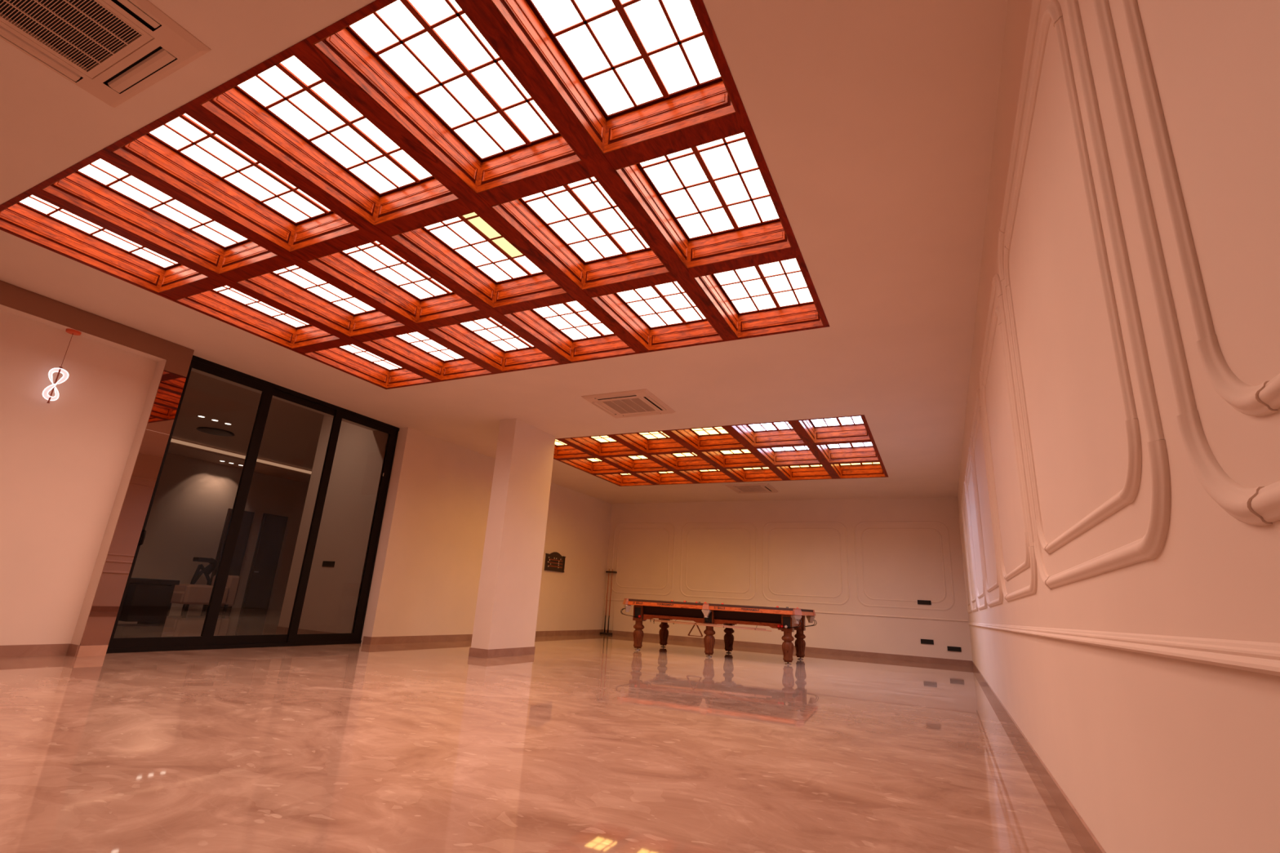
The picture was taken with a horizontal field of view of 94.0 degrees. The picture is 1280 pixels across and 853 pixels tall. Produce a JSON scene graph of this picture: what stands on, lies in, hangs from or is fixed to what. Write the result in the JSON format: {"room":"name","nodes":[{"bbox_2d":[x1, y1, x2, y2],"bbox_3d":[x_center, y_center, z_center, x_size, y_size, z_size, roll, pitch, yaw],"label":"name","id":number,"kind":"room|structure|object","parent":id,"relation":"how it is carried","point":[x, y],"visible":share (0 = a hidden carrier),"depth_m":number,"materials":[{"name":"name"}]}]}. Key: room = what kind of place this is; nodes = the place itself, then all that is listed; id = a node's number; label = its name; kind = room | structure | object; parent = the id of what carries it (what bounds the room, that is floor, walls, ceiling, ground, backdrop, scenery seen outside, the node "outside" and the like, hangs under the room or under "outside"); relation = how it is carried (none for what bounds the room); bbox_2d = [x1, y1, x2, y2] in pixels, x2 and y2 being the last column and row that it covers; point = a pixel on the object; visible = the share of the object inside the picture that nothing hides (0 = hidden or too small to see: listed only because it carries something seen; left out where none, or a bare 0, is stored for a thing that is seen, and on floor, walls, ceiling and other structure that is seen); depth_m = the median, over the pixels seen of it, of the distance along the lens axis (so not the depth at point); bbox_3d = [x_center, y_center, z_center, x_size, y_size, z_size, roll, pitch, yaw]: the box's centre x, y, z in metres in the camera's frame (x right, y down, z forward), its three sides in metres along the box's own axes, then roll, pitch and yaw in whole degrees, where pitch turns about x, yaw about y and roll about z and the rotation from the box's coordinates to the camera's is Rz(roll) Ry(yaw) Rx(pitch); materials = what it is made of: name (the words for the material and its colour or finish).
{"room":"billiard room","nodes":[
{"label":"billiard room","id":0,"kind":"room"},
{"bbox_2d":[131,453,309,608],"bbox_3d":[-13.157,2.503,15.549,0.300,4.150,12.500,-5,-18,26],"label":"wall","id":1,"kind":"structure","parent":0,"point":[193,499],"depth_m":16.88,"materials":[{"name":"paint"}]},
{"bbox_2d":[210,508,254,608],"bbox_3d":[-11.928,3.833,17.382,0.118,2.780,0.750,-5,-18,26],"label":"door","id":2,"kind":"structure","parent":1,"relation":"in","point":[247,518],"depth_m":17.57,"materials":[{"name":"brown wood"}]},
{"bbox_2d":[240,513,288,608],"bbox_3d":[-11.462,4.120,18.296,0.118,2.800,0.780,-5,-18,26],"label":"door","id":3,"kind":"structure","parent":1,"relation":"in","point":[260,584],"depth_m":18.26,"materials":[{"name":"brown wood"}]},
{"bbox_2d":[0,304,611,645],"bbox_3d":[-4.572,1.400,8.730,0.500,3.401,16.920,-5,-18,26],"label":"wall","id":4,"kind":"structure","parent":0,"point":[67,463],"depth_m":6.45,"materials":[{"name":"paint"}]},
{"bbox_2d":[42,328,81,403],"bbox_3d":[-5.868,-0.609,6.048,0.120,0.785,0.141,-5,-18,26],"label":"pendant lamp","id":5,"kind":"object","parent":4,"relation":"hanging from","point":[65,375],"visible":1,"depth_m":6.01,"materials":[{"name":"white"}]},
{"bbox_2d":[0,280,194,657],"bbox_3d":[-6.713,-0.123,4.000,0.014,3.399,6.070,-5,-18,26],"label":"mirror trim","id":6,"kind":"object","parent":4,"relation":"attached to","point":[100,622],"visible":1,"depth_m":6.36,"materials":[{"name":"brown mirror glass"}]},
{"bbox_2d":[106,355,399,653],"bbox_3d":[-4.851,1.197,8.097,0.119,3.401,3.300,-5,-18,26],"label":"door","id":7,"kind":"structure","parent":4,"relation":"in","point":[207,641],"depth_m":7.92,"materials":[{"name":"black metal"}]},
{"bbox_2d":[0,629,603,657],"bbox_3d":[-4.553,2.966,8.203,0.262,0.108,16.908,-5,-18,26],"label":"baseboard","id":8,"kind":"structure","parent":4,"relation":"attached to","point":[42,650],"depth_m":9.00,"materials":[{"name":"brown wood"}]},
{"bbox_2d":[544,551,565,572],"bbox_3d":[-1.957,3.128,13.800,0.035,0.438,0.800,-5,-18,26],"label":"board","id":9,"kind":"object","parent":4,"relation":"attached to","point":[554,562],"visible":1,"depth_m":13.77,"materials":[{"name":"brown wood"}]},
{"bbox_2d":[278,414,389,633],"bbox_3d":[-8.274,2.100,13.186,10.580,4.150,12.700,-5,-18,26],"label":"wall","id":10,"kind":"structure","parent":0,"point":[331,602],"depth_m":9.95,"materials":[{"name":"paint"}]},
{"bbox_2d":[275,626,335,634],"bbox_3d":[-5.157,3.308,9.488,1.950,0.108,0.012,-5,-18,26],"label":"baseboard","id":11,"kind":"structure","parent":10,"relation":"attached to","point":[282,630],"depth_m":9.64,"materials":[{"name":"brown wood"}]},
{"bbox_2d":[321,560,334,567],"bbox_3d":[-5.115,2.260,9.806,0.294,0.089,0.014,-5,-18,26],"label":"light switch","id":12,"kind":"object","parent":10,"relation":"attached to","point":[325,563],"visible":1,"depth_m":9.80,"materials":[{"name":"black plastic"}]},
{"bbox_2d":[0,0,1008,503],"bbox_3d":[-5.394,-0.589,9.856,19.640,0.949,17.420,-5,-18,26],"label":"ceiling","id":13,"kind":"structure","parent":0,"point":[873,122],"depth_m":4.69,"materials":[{"name":"paint"}]},
{"bbox_2d":[0,0,211,107],"bbox_3d":[-2.809,-1.995,2.821,0.950,0.033,0.950,-5,-18,26],"label":"air conditioner","id":14,"kind":"object","parent":13,"relation":"attached to","point":[115,51],"visible":1,"depth_m":2.99,"materials":[{"name":"plastic"}]},
{"bbox_2d":[0,0,143,72],"bbox_3d":[-2.810,-1.982,2.817,0.557,0.006,0.553,-5,-18,26],"label":"grille","id":15,"kind":"object","parent":14,"relation":"attached to","point":[87,31],"depth_m":2.93,"materials":[{"name":"plastic"}]},
{"bbox_2d":[170,438,245,458],"bbox_3d":[-11.432,0.604,15.856,0.012,0.082,1.868,-5,-18,26],"label":"light","id":16,"kind":"object","parent":13,"relation":"attached to","point":[179,442],"depth_m":15.79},
{"bbox_2d":[196,426,234,436],"bbox_3d":[-10.070,0.131,14.161,0.760,0.035,0.760,-5,-18,26],"label":"ceiling vent","id":17,"kind":"object","parent":13,"relation":"in","point":[213,431],"visible":1,"depth_m":14.09,"materials":[{"name":"black"}]},
{"bbox_2d":[256,458,311,474],"bbox_3d":[-10.508,1.194,17.665,0.012,0.081,1.706,-5,-18,26],"label":"light","id":18,"kind":"object","parent":13,"relation":"attached to","point":[258,460],"depth_m":17.62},
{"bbox_2d":[0,0,829,389],"bbox_3d":[-1.698,-1.404,5.133,5.788,0.278,3.997,-5,-18,26],"label":"ceiling light","id":19,"kind":"object","parent":13,"relation":"attached to","point":[403,193],"visible":0.91,"depth_m":4.33,"materials":[{"name":"brown wood"}]},
{"bbox_2d":[581,388,675,418],"bbox_3d":[-0.143,-0.287,8.064,0.950,0.033,0.950,-5,-18,26],"label":"air conditioner","id":20,"kind":"object","parent":13,"relation":"attached to","point":[640,402],"visible":1,"depth_m":7.97,"materials":[{"name":"plastic"}]},
{"bbox_2d":[601,397,656,413],"bbox_3d":[-0.144,-0.274,8.060,0.557,0.006,0.553,-5,-18,26],"label":"grille","id":21,"kind":"object","parent":20,"relation":"attached to","point":[628,405],"depth_m":8.04,"materials":[{"name":"plastic"}]},
{"bbox_2d":[553,414,888,486],"bbox_3d":[1.266,0.487,10.938,5.788,0.278,4.003,-5,-18,26],"label":"ceiling light","id":22,"kind":"object","parent":13,"relation":"attached to","point":[841,447],"visible":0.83,"depth_m":10.79,"materials":[{"name":"brown wood"}]},
{"bbox_2d":[724,483,778,493],"bbox_3d":[2.476,1.377,13.171,0.950,0.033,0.950,-5,-18,26],"label":"air conditioner","id":23,"kind":"object","parent":13,"relation":"attached to","point":[755,487],"visible":1,"depth_m":13.06,"materials":[{"name":"plastic"}]},
{"bbox_2d":[736,486,767,492],"bbox_3d":[2.475,1.390,13.167,0.557,0.006,0.553,-5,-18,26],"label":"grille","id":24,"kind":"object","parent":23,"relation":"attached to","point":[742,489],"depth_m":13.15,"materials":[{"name":"plastic"}]},
{"bbox_2d":[471,417,555,649],"bbox_3d":[-1.873,1.663,9.067,0.305,3.401,1.060,-5,-18,26],"label":"wall column","id":25,"kind":"structure","parent":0,"point":[506,613],"depth_m":8.86,"materials":[{"name":"paint"}]},
{"bbox_2d":[468,646,535,657],"bbox_3d":[-1.968,3.239,8.602,0.329,0.108,1.084,-5,-18,26],"label":"baseboard","id":26,"kind":"structure","parent":25,"relation":"attached to","point":[477,652],"depth_m":8.30,"materials":[{"name":"beige wood"}]},
{"bbox_2d":[0,606,1084,852],"bbox_3d":[-5.624,3.218,8.733,19.640,0.200,17.420,-5,-18,26],"label":"floor","id":27,"kind":"structure","parent":0,"point":[587,743],"depth_m":3.32,"materials":[{"name":"stone"}]},
{"bbox_2d":[119,577,180,624],"bbox_3d":[-8.887,2.929,10.085,0.850,0.740,1.420,-5,-18,26],"label":"desk","id":28,"kind":"object","parent":27,"relation":"on","point":[146,600],"visible":0.51,"depth_m":10.20,"materials":[{"name":"black"}]},
{"bbox_2d":[182,557,217,608],"bbox_3d":[-11.721,4.178,15.930,0.240,1.330,0.590,-5,-18,26],"label":"display stand","id":29,"kind":"object","parent":27,"relation":"on","point":[206,571],"visible":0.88,"depth_m":15.96,"materials":[{"name":"black metal"}]},
{"bbox_2d":[168,575,239,611],"bbox_3d":[-11.159,4.229,15.241,1.000,0.900,1.280,-5,-18,26],"label":"armchair","id":30,"kind":"object","parent":27,"relation":"on","point":[183,593],"visible":0.68,"depth_m":14.86,"materials":[{"name":"brown fabric"}]},
{"bbox_2d":[600,571,617,635],"bbox_3d":[-0.819,4.584,15.542,0.280,1.585,0.185,-5,-18,26],"label":"cue rack","id":31,"kind":"object","parent":27,"relation":"on","point":[607,572],"visible":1,"depth_m":15.55,"materials":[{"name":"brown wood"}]},
{"bbox_2d":[604,567,609,632],"bbox_3d":[-0.866,4.520,15.572,0.030,1.630,0.042,-5,-18,26],"label":"cue","id":32,"kind":"object","parent":31,"relation":"in","point":[609,567],"visible":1,"depth_m":15.53,"materials":[{"name":"brown wood"}]},
{"bbox_2d":[607,568,613,632],"bbox_3d":[-0.776,4.513,15.528,0.030,1.630,0.042,-5,-18,26],"label":"cue","id":33,"kind":"object","parent":31,"relation":"in","point":[612,568],"visible":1,"depth_m":15.48,"materials":[{"name":"brown wood"}]},
{"bbox_2d":[620,598,817,664],"bbox_3d":[1.489,3.781,11.126,3.280,0.896,1.920,-4,-18,23],"label":"table","id":34,"kind":"object","parent":27,"relation":"on","point":[703,613],"visible":0.98,"depth_m":10.53,"materials":[{"name":"brown wood"}]},
{"bbox_2d":[628,599,703,605],"bbox_3d":[0.483,3.186,10.819,1.438,0.041,0.167,-4,-18,23],"label":"cushion","id":35,"kind":"object","parent":34,"relation":"on","point":[655,602],"depth_m":10.76,"materials":[{"name":"brown wood"}]},
{"bbox_2d":[688,622,702,636],"bbox_3d":[0.978,3.578,10.500,0.264,0.222,0.056,-4,-18,23],"label":"rack","id":36,"kind":"object","parent":34,"relation":"hanging from","point":[695,623],"visible":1,"depth_m":10.49,"materials":[{"name":"brown wood"}]},
{"bbox_2d":[649,618,765,630],"bbox_3d":[1.158,3.467,10.473,2.105,0.080,0.062,-4,-18,23],"label":"stick","id":37,"kind":"object","parent":34,"relation":"hanging from","point":[651,619],"visible":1,"depth_m":10.42,"materials":[{"name":"brown wood"}]},
{"bbox_2d":[653,618,771,631],"bbox_3d":[1.226,3.471,10.402,2.125,0.080,0.062,-4,-18,23],"label":"stick","id":38,"kind":"object","parent":34,"relation":"hanging from","point":[654,619],"visible":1,"depth_m":10.35,"materials":[{"name":"brown wood"}]},
{"bbox_2d":[709,603,792,610],"bbox_3d":[1.900,3.095,10.219,1.438,0.041,0.167,-4,-18,23],"label":"cushion","id":39,"kind":"object","parent":34,"relation":"on","point":[723,606],"depth_m":10.18,"materials":[{"name":"brown wood"}]},
{"bbox_2d":[800,608,813,612],"bbox_3d":[2.901,3.285,10.659,0.167,0.041,1.620,-4,-18,23],"label":"cushion","id":40,"kind":"object","parent":34,"relation":"on","point":[802,610],"depth_m":10.52,"materials":[{"name":"brown wood"}]},
{"bbox_2d":[602,497,972,661],"bbox_3d":[2.977,3.487,14.261,9.040,3.401,0.300,-5,-18,26],"label":"wall","id":41,"kind":"structure","parent":0,"point":[899,564],"depth_m":13.71,"materials":[{"name":"paint"}]},
{"bbox_2d":[610,522,675,595],"bbox_3d":[0.060,3.434,15.586,1.805,1.850,0.012,-5,-18,26],"label":"trim","id":42,"kind":"structure","parent":41,"relation":"attached to","point":[669,523],"depth_m":15.54,"materials":[{"name":"paint"}]},
{"bbox_2d":[679,521,756,599],"bbox_3d":[1.911,3.281,14.690,1.969,1.850,0.012,-5,-18,26],"label":"trim","id":43,"kind":"structure","parent":41,"relation":"attached to","point":[747,522],"depth_m":14.65,"materials":[{"name":"paint"}]},
{"bbox_2d":[604,598,967,622],"bbox_3d":[2.849,4.245,13.893,8.418,0.038,0.021,-5,-18,26],"label":"chair rail","id":44,"kind":"object","parent":41,"relation":"attached to","point":[826,612],"visible":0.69,"depth_m":12.72,"materials":[{"name":"paint"}]},
{"bbox_2d":[602,630,972,666],"bbox_3d":[2.808,5.021,13.665,8.428,0.108,0.012,-5,-18,26],"label":"baseboard","id":45,"kind":"structure","parent":41,"relation":"attached to","point":[814,650],"depth_m":13.01,"materials":[{"name":"brown wood"}]},
{"bbox_2d":[761,521,849,605],"bbox_3d":[3.788,3.127,13.782,1.971,1.850,0.012,-5,-18,26],"label":"trim","id":46,"kind":"structure","parent":41,"relation":"attached to","point":[771,522],"depth_m":13.77,"materials":[{"name":"paint"}]},
{"bbox_2d":[853,520,955,610],"bbox_3d":[5.656,2.973,12.878,1.917,1.850,0.012,-5,-18,26],"label":"trim","id":47,"kind":"structure","parent":41,"relation":"attached to","point":[935,522],"depth_m":12.84,"materials":[{"name":"paint"}]},
{"bbox_2d":[917,600,931,604],"bbox_3d":[5.956,3.685,12.489,0.250,0.086,0.020,-5,-18,26],"label":"wall outlet","id":48,"kind":"object","parent":41,"relation":"attached to","point":[919,602],"visible":1,"depth_m":12.48,"materials":[{"name":"black plastic"}]},
{"bbox_2d":[920,639,933,644],"bbox_3d":[5.910,4.428,12.270,0.231,0.089,0.020,-5,-18,26],"label":"wall outlet","id":49,"kind":"object","parent":41,"relation":"attached to","point":[922,641],"visible":1,"depth_m":12.26,"materials":[{"name":"black plastic"}]},
{"bbox_2d":[946,646,961,652],"bbox_3d":[6.339,4.489,12.031,0.244,0.088,0.020,-5,-18,26],"label":"wall outlet","id":50,"kind":"object","parent":41,"relation":"attached to","point":[949,648],"visible":1,"depth_m":12.02,"materials":[{"name":"black plastic"}]},
{"bbox_2d":[957,0,1279,852],"bbox_3d":[3.139,0.765,4.999,0.300,3.401,16.920,-5,-18,26],"label":"wall","id":51,"kind":"structure","parent":0,"point":[1153,753],"depth_m":1.42,"materials":[{"name":"paint"}]},
{"bbox_2d":[959,504,972,613],"bbox_3d":[6.115,2.526,11.224,0.024,1.886,1.956,-5,-18,26],"label":"trim","id":52,"kind":"structure","parent":51,"relation":"attached to","point":[961,512],"depth_m":11.77,"materials":[{"name":"paint"}]},
{"bbox_2d":[961,481,977,612],"bbox_3d":[5.203,1.943,9.436,0.024,1.886,1.956,-5,-18,26],"label":"trim","id":53,"kind":"structure","parent":51,"relation":"attached to","point":[975,609],"depth_m":9.91,"materials":[{"name":"paint"}]},
{"bbox_2d":[964,446,986,610],"bbox_3d":[4.290,1.361,7.649,0.024,1.886,1.956,-5,-18,26],"label":"trim","id":54,"kind":"structure","parent":51,"relation":"attached to","point":[966,480],"depth_m":7.90,"materials":[{"name":"paint"}]},
{"bbox_2d":[969,388,1003,607],"bbox_3d":[3.377,0.779,5.861,0.024,1.886,1.956,-5,-18,26],"label":"trim","id":55,"kind":"structure","parent":51,"relation":"attached to","point":[999,601],"depth_m":5.64,"materials":[{"name":"paint"}]},
{"bbox_2d":[979,273,1037,601],"bbox_3d":[2.464,0.196,4.074,0.024,1.886,1.956,-5,-18,26],"label":"trim","id":56,"kind":"structure","parent":51,"relation":"attached to","point":[1030,562],"depth_m":3.46,"materials":[{"name":"paint"}]},
{"bbox_2d":[972,661,1106,852],"bbox_3d":[2.904,2.353,4.602,0.012,0.108,16.920,-5,-18,26],"label":"baseboard","id":57,"kind":"structure","parent":51,"relation":"attached to","point":[1085,837],"depth_m":3.01,"materials":[{"name":"brown stone"}]},
{"bbox_2d":[998,0,1170,589],"bbox_3d":[1.551,-0.386,2.286,0.024,1.886,1.956,-5,-18,26],"label":"trim","id":58,"kind":"structure","parent":51,"relation":"attached to","point":[1150,546],"depth_m":1.55,"materials":[{"name":"paint"}]},
{"bbox_2d":[968,622,1279,675],"bbox_3d":[2.944,1.627,4.818,0.021,0.047,16.920,-5,-18,26],"label":"chair rail","id":59,"kind":"object","parent":51,"relation":"attached to","point":[1260,657],"visible":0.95,"depth_m":1.21,"materials":[{"name":"paint"}]},
{"bbox_2d":[1092,0,1279,525],"bbox_3d":[0.638,-0.969,0.498,0.024,1.886,1.956,-5,-18,26],"label":"trim","id":60,"kind":"structure","parent":51,"relation":"attached to","point":[1260,505],"depth_m":1.10,"materials":[{"name":"paint"}]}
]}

